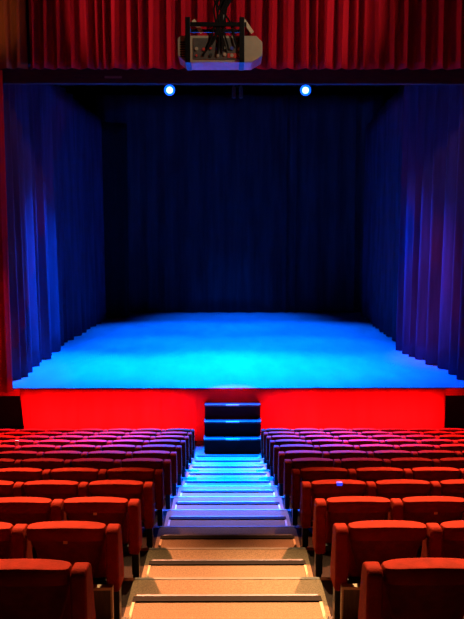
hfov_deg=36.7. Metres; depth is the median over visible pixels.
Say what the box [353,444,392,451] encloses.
seat
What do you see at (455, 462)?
seat
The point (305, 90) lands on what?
spotlight
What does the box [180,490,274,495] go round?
step
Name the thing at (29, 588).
seat
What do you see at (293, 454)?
seat
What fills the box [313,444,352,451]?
seat
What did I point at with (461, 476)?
seat
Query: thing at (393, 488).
seat
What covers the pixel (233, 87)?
lamp
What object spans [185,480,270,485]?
step
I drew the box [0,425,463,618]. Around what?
floor
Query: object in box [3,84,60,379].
drape
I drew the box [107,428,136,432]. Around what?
seat
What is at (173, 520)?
step
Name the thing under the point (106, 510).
seat
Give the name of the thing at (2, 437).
seat
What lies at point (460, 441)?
seat
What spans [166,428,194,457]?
seat
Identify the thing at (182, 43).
vent
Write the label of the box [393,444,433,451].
seat
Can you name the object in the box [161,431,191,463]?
seat
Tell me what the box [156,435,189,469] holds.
seat
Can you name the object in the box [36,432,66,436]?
seat
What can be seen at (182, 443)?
seat
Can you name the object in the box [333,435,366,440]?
seat
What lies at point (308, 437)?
seat
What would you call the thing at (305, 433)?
seat
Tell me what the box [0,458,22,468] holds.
seat
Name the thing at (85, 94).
wall
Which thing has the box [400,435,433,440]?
seat
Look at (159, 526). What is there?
trim
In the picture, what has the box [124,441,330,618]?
floor
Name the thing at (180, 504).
step
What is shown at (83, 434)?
seat
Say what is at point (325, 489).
seat
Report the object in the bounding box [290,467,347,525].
seat
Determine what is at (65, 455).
seat
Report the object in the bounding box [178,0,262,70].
projector
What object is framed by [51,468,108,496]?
seat
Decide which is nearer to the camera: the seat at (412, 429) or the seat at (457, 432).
the seat at (457, 432)
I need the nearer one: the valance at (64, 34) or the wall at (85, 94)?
the valance at (64, 34)
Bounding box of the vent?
[180,41,184,56]
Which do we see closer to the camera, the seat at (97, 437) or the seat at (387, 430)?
the seat at (97, 437)
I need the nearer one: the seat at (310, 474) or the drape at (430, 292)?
the seat at (310, 474)
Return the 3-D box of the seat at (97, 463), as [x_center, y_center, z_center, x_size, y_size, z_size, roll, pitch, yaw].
[-1.506,2.009,7.955,0.546,0.725,0.418,0,6,0]
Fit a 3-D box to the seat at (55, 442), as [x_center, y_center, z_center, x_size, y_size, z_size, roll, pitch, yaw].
[-2.621,2.310,10.692,0.546,0.725,0.418,0,6,0]
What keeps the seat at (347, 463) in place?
on the floor at (126, 586)
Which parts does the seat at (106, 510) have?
panel, seat rail, leg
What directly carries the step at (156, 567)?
on the floor at (275, 586)
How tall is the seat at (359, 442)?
0.725 m
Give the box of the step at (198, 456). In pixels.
[197,455,258,457]
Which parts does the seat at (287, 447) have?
leg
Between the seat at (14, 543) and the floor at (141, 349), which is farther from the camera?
the floor at (141, 349)
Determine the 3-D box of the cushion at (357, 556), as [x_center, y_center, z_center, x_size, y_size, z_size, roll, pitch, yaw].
[0.916,1.493,4.291,0.430,0.348,0.195,0,6,0]
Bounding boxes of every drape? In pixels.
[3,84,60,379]
[50,84,105,345]
[101,122,129,317]
[361,85,403,340]
[396,85,463,379]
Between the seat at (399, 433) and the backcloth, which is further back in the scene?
the backcloth
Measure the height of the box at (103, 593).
0.388 m
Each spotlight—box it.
[164,85,174,95]
[300,85,311,95]
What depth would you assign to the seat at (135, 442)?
10.47 m
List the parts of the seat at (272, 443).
leg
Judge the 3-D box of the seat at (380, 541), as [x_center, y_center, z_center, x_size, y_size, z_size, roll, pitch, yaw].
[0.876,1.608,4.311,0.546,0.725,0.418,0,6,0]
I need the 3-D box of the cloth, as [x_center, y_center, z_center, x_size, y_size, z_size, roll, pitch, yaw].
[-0.112,-8.236,17.671,8.907,5.040,0.167,0,6,0]
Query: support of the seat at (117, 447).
on the floor at (126, 586)
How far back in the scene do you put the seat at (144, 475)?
6.83 m
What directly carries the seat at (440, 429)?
on the floor at (126, 586)
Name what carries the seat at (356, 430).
on the floor at (126, 586)
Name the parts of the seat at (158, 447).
leg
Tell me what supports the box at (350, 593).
on the floor at (126, 586)
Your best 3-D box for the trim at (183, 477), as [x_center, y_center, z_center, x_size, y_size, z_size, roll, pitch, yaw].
[-0.064,2.519,10.441,1.320,0.038,0.030,0,6,0]
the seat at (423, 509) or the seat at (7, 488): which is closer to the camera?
the seat at (423, 509)
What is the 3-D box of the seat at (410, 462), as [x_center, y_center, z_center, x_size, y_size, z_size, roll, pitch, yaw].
[1.956,2.007,7.975,0.546,0.725,0.418,0,6,0]
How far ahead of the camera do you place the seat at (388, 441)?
10.49 m
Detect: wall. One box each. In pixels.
[0,395,463,425]
[26,0,30,66]
[60,85,402,115]
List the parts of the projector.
socket panel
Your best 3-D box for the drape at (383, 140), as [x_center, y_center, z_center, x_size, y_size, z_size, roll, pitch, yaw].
[5.276,-3.188,24.687,0.355,7.733,8.918,0,6,3]
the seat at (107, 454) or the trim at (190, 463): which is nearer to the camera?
the seat at (107, 454)
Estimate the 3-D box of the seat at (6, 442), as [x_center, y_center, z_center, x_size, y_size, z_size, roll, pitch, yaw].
[-3.171,2.303,10.688,0.546,0.740,0.418,0,6,0]
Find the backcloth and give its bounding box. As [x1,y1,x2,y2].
[95,94,383,312]
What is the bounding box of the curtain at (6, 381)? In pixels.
[0,70,12,392]
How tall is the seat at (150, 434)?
0.725 m
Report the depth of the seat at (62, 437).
11.38 m
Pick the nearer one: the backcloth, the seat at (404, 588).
the seat at (404, 588)
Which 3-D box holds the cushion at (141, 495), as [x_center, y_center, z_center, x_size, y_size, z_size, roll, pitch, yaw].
[-0.986,1.694,6.109,0.430,0.348,0.195,0,6,0]
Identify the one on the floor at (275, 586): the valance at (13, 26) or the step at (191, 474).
the step at (191, 474)
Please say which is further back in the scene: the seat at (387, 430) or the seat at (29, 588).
the seat at (387, 430)
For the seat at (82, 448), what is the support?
on the floor at (126, 586)
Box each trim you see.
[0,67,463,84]
[0,387,463,395]
[123,578,133,580]
[134,577,320,579]
[148,547,305,549]
[159,526,295,526]
[167,509,287,510]
[174,496,280,496]
[179,485,275,486]
[183,477,271,477]
[190,463,264,463]
[193,458,262,458]
[320,577,331,580]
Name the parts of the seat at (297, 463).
leg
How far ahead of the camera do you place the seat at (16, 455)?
8.64 m
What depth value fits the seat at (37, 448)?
9.55 m
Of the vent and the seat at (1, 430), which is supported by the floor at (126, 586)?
the seat at (1, 430)
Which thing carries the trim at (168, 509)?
attached to the floor at (275, 586)
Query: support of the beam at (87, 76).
attached to the wall at (27, 1)
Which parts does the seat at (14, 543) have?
panel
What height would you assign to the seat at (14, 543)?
0.725 m
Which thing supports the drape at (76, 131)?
on the floor at (141, 349)
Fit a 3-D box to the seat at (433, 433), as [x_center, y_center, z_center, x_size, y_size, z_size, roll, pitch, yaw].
[3.580,2.507,12.556,0.546,0.725,0.418,0,6,0]
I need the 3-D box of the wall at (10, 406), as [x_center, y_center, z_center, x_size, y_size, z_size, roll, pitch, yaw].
[-0.097,2.181,16.245,18.000,1.024,0.100,0,6,0]
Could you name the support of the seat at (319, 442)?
on the floor at (126, 586)
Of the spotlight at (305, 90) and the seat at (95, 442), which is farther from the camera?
the spotlight at (305, 90)
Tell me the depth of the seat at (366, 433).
12.33 m
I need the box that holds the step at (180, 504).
[175,501,280,508]
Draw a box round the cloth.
[54,84,400,86]
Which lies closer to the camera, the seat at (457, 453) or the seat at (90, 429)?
the seat at (457, 453)
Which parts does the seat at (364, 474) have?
panel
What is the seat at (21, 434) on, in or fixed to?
on the floor at (126, 586)
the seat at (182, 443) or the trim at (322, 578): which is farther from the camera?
the seat at (182, 443)
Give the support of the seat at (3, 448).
on the floor at (126, 586)
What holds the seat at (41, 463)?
on the floor at (126, 586)
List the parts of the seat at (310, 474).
leg, panel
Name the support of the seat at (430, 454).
on the floor at (126, 586)
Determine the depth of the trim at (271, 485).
9.51 m
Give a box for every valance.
[0,0,27,68]
[29,0,463,69]
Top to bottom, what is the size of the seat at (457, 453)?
0.725 m
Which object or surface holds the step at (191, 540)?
on the floor at (275, 586)
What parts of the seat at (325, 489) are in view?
leg, panel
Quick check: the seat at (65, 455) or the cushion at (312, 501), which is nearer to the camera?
the cushion at (312, 501)
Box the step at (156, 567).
[146,559,308,576]
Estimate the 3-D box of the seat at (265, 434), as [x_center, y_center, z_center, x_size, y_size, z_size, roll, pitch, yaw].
[0.830,2.508,12.540,0.546,0.725,0.418,0,6,0]
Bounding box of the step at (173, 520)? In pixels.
[167,516,287,525]
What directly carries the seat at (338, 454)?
on the floor at (126, 586)
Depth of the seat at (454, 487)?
5.93 m
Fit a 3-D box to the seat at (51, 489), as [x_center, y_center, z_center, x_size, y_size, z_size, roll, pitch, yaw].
[-1.496,1.809,6.126,0.546,0.725,0.418,0,6,0]
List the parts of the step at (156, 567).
trim, trim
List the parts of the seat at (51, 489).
panel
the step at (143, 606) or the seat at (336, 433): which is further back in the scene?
the seat at (336, 433)
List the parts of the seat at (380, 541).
leg, seat rail, panel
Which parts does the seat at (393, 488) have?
panel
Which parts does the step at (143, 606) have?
trim, trim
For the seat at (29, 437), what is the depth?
11.37 m
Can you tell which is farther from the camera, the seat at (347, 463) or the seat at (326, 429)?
the seat at (326, 429)
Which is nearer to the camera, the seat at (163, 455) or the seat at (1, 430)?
the seat at (163, 455)
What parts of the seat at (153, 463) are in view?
leg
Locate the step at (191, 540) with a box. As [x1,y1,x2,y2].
[158,534,296,547]
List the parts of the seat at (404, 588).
panel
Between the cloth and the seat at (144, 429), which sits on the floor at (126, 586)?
the seat at (144, 429)
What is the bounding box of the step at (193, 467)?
[191,466,263,469]
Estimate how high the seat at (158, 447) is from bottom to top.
0.725 m
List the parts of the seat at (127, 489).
panel, leg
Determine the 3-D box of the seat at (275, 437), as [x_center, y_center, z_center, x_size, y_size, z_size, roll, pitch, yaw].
[0.835,2.408,11.626,0.546,0.725,0.418,0,6,0]
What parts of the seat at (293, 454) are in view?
leg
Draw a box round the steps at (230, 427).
[204,402,260,452]
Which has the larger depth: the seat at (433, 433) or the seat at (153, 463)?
the seat at (433, 433)
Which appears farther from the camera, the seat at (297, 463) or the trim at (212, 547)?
the seat at (297, 463)
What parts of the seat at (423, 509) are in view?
panel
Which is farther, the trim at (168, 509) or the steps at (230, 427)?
the steps at (230, 427)
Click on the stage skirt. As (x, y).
(84, 408)
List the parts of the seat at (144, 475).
panel, leg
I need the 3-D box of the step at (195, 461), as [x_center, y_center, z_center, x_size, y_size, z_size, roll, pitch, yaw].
[-0.075,2.817,12.538,1.210,0.100,0.467,0,6,0]
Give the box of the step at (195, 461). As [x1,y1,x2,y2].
[194,460,260,462]
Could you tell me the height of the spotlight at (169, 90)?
0.437 m
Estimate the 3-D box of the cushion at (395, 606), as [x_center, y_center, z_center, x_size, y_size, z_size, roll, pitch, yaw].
[0.922,1.393,3.377,0.430,0.348,0.195,0,6,0]
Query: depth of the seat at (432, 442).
10.50 m
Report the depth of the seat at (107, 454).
8.64 m
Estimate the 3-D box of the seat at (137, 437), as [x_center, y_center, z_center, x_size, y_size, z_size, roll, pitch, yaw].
[-1.526,2.409,11.612,0.546,0.725,0.418,0,6,0]
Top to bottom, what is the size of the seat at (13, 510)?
0.725 m
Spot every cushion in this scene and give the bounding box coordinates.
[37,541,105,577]
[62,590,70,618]
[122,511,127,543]
[140,494,142,519]
[311,495,313,518]
[348,541,416,576]
[382,587,463,618]
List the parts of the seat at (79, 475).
panel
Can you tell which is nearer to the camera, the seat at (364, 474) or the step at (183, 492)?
the seat at (364, 474)
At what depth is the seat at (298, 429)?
13.24 m
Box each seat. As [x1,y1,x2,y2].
[0,429,19,432]
[0,435,20,440]
[0,445,21,452]
[0,451,43,460]
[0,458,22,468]
[0,468,52,496]
[0,480,26,497]
[0,497,66,551]
[0,522,32,558]
[0,559,95,618]
[2,440,39,445]
[5,432,35,436]
[20,429,48,432]
[20,435,54,440]
[21,445,61,452]
[22,458,71,479]
[24,480,90,520]
[26,521,126,618]
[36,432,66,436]
[39,439,75,445]
[44,451,88,459]
[49,429,77,432]
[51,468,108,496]
[54,435,87,440]
[61,444,101,451]
[63,497,141,577]
[67,432,98,436]
[72,458,121,479]
[76,439,112,445]
[78,428,107,432]
[88,435,121,440]
[88,450,132,460]
[89,480,154,547]
[99,432,129,435]
[102,444,141,452]
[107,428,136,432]
[107,467,164,525]
[113,439,148,445]
[121,458,171,509]
[122,435,155,440]
[130,431,160,437]
[133,450,177,495]
[137,428,165,432]
[142,444,181,485]
[149,439,185,476]
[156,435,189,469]
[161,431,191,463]
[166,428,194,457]
[261,428,289,457]
[263,431,293,462]
[266,435,299,469]
[269,439,305,476]
[273,444,312,485]
[278,450,321,495]
[283,458,332,508]
[290,428,318,432]
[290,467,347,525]
[294,431,325,436]
[300,435,332,441]
[300,479,365,546]
[306,439,342,446]
[312,496,390,576]
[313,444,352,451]
[319,428,347,432]
[322,450,366,459]
[326,431,356,436]
[328,520,426,618]
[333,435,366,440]
[333,458,382,479]
[342,439,378,445]
[346,467,403,495]
[348,428,376,432]
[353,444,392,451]
[357,431,387,435]
[358,558,463,618]
[364,479,430,519]
[366,450,410,459]
[367,435,400,440]
[377,428,405,432]
[379,439,415,444]
[382,457,431,469]
[388,431,418,435]
[388,496,463,550]
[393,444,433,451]
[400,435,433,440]
[401,467,459,495]
[406,428,434,431]
[410,450,454,459]
[415,439,451,445]
[419,431,449,435]
[421,520,463,558]
[427,479,463,519]
[432,457,463,468]
[433,444,463,451]
[434,435,463,439]
[435,428,463,431]
[450,431,463,434]
[451,439,463,443]
[454,451,463,456]
[457,468,463,478]
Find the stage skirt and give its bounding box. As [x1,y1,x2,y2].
[20,388,445,440]
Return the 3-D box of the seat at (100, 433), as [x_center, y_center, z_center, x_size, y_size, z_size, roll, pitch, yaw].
[-2.081,2.510,12.524,0.546,0.725,0.418,0,6,0]
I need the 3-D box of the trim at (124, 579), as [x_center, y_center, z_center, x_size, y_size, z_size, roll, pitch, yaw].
[-1.668,1.922,4.940,1.950,0.036,0.041,0,6,0]
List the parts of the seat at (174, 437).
leg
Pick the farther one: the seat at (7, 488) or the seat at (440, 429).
the seat at (440, 429)
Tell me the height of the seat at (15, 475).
0.725 m
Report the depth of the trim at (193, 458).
13.17 m
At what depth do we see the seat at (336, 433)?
12.33 m
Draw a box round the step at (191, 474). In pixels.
[188,472,266,476]
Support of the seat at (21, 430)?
on the floor at (126, 586)
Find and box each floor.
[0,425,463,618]
[13,312,463,387]
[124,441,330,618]
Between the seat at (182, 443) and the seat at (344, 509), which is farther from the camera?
the seat at (182, 443)
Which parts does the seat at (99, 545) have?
panel, seat rail, leg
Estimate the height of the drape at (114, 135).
7.733 m
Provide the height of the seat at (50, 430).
0.725 m
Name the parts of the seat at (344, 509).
leg, seat rail, panel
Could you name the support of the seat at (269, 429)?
on the floor at (126, 586)
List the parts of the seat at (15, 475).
panel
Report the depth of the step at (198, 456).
13.60 m
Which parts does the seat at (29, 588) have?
panel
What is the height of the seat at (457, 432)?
0.725 m
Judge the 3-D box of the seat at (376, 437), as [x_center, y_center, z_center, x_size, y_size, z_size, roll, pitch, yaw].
[2.485,2.407,11.635,0.546,0.725,0.418,0,6,0]
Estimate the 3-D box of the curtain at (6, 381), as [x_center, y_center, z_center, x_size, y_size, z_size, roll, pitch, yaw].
[-5.814,-1.540,14.416,2.362,6.603,0.176,0,6,0]
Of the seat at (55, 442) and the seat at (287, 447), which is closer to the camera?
the seat at (287, 447)
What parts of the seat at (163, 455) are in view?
leg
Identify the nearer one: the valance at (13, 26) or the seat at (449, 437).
the seat at (449, 437)
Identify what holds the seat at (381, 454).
on the floor at (126, 586)
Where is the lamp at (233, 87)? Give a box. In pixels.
[232,85,242,97]
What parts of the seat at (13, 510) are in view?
panel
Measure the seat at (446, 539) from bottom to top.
0.725 m
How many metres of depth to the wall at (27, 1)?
14.44 m
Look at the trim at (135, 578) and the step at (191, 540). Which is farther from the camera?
the step at (191, 540)
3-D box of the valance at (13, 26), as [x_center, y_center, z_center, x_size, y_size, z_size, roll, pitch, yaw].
[-5.579,-6.012,13.942,2.927,2.350,0.136,0,6,0]
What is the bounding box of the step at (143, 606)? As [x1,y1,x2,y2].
[128,594,326,618]
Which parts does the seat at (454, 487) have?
panel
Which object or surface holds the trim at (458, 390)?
attached to the floor at (141, 349)
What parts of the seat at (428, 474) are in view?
panel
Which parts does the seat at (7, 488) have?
panel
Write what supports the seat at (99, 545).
on the floor at (126, 586)
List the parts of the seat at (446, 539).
panel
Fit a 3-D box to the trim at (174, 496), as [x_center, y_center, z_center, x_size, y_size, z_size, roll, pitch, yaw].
[-0.053,2.319,8.612,1.320,0.038,0.030,0,6,0]
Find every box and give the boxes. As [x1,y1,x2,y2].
[93,584,113,618]
[340,584,359,618]
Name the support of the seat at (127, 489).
on the floor at (126, 586)
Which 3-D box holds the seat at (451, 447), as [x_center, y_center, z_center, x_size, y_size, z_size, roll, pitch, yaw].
[3.045,2.207,9.810,0.546,0.725,0.418,0,6,0]
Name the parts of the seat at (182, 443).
leg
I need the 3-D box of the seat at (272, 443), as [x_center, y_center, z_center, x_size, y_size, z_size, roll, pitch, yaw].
[0.840,2.308,10.711,0.546,0.725,0.418,0,6,0]
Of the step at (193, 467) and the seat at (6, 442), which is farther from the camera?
the step at (193, 467)
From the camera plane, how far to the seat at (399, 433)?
12.33 m
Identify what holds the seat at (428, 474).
on the floor at (126, 586)

